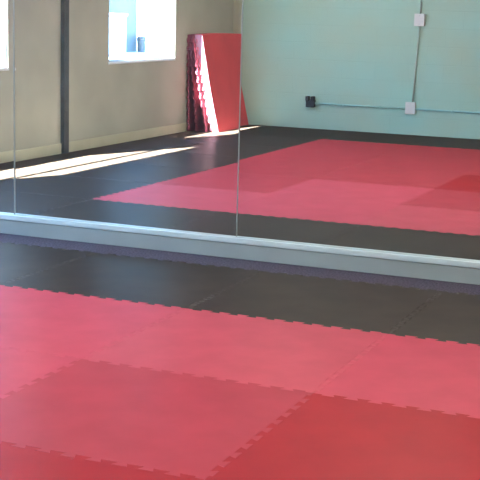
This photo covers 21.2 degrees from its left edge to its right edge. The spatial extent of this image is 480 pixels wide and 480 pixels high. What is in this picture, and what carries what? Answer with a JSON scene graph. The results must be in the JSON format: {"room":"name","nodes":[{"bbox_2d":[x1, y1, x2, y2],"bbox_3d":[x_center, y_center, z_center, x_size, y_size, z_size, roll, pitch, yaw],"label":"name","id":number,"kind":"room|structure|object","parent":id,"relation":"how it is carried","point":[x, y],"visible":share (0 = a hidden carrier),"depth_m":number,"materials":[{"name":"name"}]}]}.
{"room":"exercise studio","nodes":[
{"label":"exercise studio","id":0,"kind":"room"},
{"bbox_2d":[0,233,479,294],"bbox_3d":[-1.056,0.803,3.868,8.105,0.120,8.023,6,11,22],"label":"floor","id":1,"kind":"structure","parent":0,"point":[453,287],"depth_m":7.30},
{"bbox_2d":[0,346,80,398],"bbox_3d":[-1.322,0.523,4.960,1.075,0.022,1.025,6,11,22],"label":"floor mat","id":2,"kind":"object","parent":1,"relation":"on","point":[18,369],"visible":0.87,"depth_m":5.09,"materials":[{"name":"red rubber"}]},
{"bbox_2d":[0,241,94,284],"bbox_3d":[-1.509,0.112,7.170,1.060,0.022,1.025,6,11,22],"label":"floor mat","id":3,"kind":"object","parent":1,"relation":"on","point":[16,260],"visible":0.89,"depth_m":7.21,"materials":[{"name":"black rubber"}]},
{"bbox_2d":[0,285,185,358],"bbox_3d":[-0.935,0.366,5.869,1.075,0.022,1.025,6,11,22],"label":"floor mat","id":4,"kind":"object","parent":1,"relation":"on","point":[62,324],"visible":0.86,"depth_m":5.84,"materials":[{"name":"red rubber"}]},
{"bbox_2d":[0,442,203,479],"bbox_3d":[-0.776,0.781,3.638,1.025,0.022,1.087,6,11,22],"label":"floor mat","id":5,"kind":"object","parent":1,"relation":"on","point":[16,463],"visible":1,"depth_m":3.99,"materials":[{"name":"red rubber"}]},
{"bbox_2d":[1,253,262,307],"bbox_3d":[-0.548,0.210,6.777,1.075,0.021,1.025,6,11,22],"label":"floor mat","id":6,"kind":"object","parent":1,"relation":"on","point":[151,281],"visible":0.92,"depth_m":6.73,"materials":[{"name":"black rubber"}]},
{"bbox_2d":[0,359,312,479],"bbox_3d":[-0.377,0.620,4.574,1.025,0.022,1.025,6,11,22],"label":"floor mat","id":7,"kind":"object","parent":1,"relation":"on","point":[187,424],"visible":0.91,"depth_m":4.52,"materials":[{"name":"red rubber"}]},
{"bbox_2d":[83,308,386,392],"bbox_3d":[0.010,0.463,5.483,1.025,0.022,1.025,6,11,22],"label":"floor mat","id":8,"kind":"object","parent":1,"relation":"on","point":[222,346],"visible":0.91,"depth_m":5.42,"materials":[{"name":"red rubber"}]},
{"bbox_2d":[187,271,441,333],"bbox_3d":[0.397,0.307,6.392,1.025,0.022,1.025,6,11,22],"label":"floor mat","id":9,"kind":"object","parent":1,"relation":"on","point":[327,302],"visible":0.96,"depth_m":6.34,"materials":[{"name":"black rubber"}]},
{"bbox_2d":[205,393,479,479],"bbox_3d":[0.545,0.714,4.198,1.025,0.022,1.025,6,11,22],"label":"floor mat","id":10,"kind":"object","parent":1,"relation":"on","point":[336,437],"visible":0.98,"depth_m":4.27,"materials":[{"name":"red rubber"}]},
{"bbox_2d":[314,334,479,418],"bbox_3d":[0.932,0.557,5.107,1.025,0.022,1.025,6,11,22],"label":"floor mat","id":11,"kind":"object","parent":1,"relation":"on","point":[426,374],"visible":0.91,"depth_m":5.08,"materials":[{"name":"red rubber"}]},
{"bbox_2d":[389,291,479,345],"bbox_3d":[1.318,0.401,6.016,1.025,0.022,1.025,6,11,22],"label":"floor mat","id":12,"kind":"object","parent":1,"relation":"on","point":[455,317],"visible":0.84,"depth_m":6.01,"materials":[{"name":"black rubber"}]},
{"bbox_3d":[0.501,-1.306,7.155,8.105,2.922,0.182,6,11,22],"label":"wall","id":13,"kind":"structure","parent":0,"visible":0},
{"bbox_2d":[0,0,14,214],"bbox_3d":[-2.086,-1.331,8.135,1.513,2.265,0.005,6,11,22],"label":"wall mirror","id":14,"kind":"object","parent":13,"relation":"attached to","point":[6,6],"visible":1,"depth_m":7.95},
{"bbox_2d":[13,0,14,212],"bbox_3d":[-1.386,-1.270,7.850,0.003,2.235,0.014,6,11,22],"label":"strip","id":15,"kind":"object","parent":13,"relation":"attached to","point":[13,0],"visible":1,"depth_m":7.93,"materials":[{"name":"metal"}]},
{"bbox_2d":[14,0,241,236],"bbox_3d":[-0.688,-1.188,7.565,1.513,2.265,0.005,6,11,23],"label":"wall mirror","id":16,"kind":"object","parent":13,"relation":"attached to","point":[127,111],"visible":1,"depth_m":7.62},
{"bbox_2d":[236,0,242,234],"bbox_3d":[0.011,-1.127,7.278,0.003,2.235,0.018,6,11,22],"label":"strip","id":17,"kind":"object","parent":13,"relation":"attached to","point":[242,0],"visible":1,"depth_m":7.35,"materials":[{"name":"metal"}]},
{"bbox_2d":[0,213,479,284],"bbox_3d":[0.596,0.108,7.224,7.416,0.122,0.058,6,11,22],"label":"baseboard","id":18,"kind":"structure","parent":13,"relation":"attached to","point":[403,265],"depth_m":7.42,"materials":[{"name":"grey paint"}]},
{"bbox_2d":[237,0,479,261],"bbox_3d":[0.709,-1.046,6.995,1.513,2.265,0.005,6,11,22],"label":"wall mirror","id":19,"kind":"object","parent":13,"relation":"attached to","point":[360,119],"visible":1,"depth_m":7.08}
]}

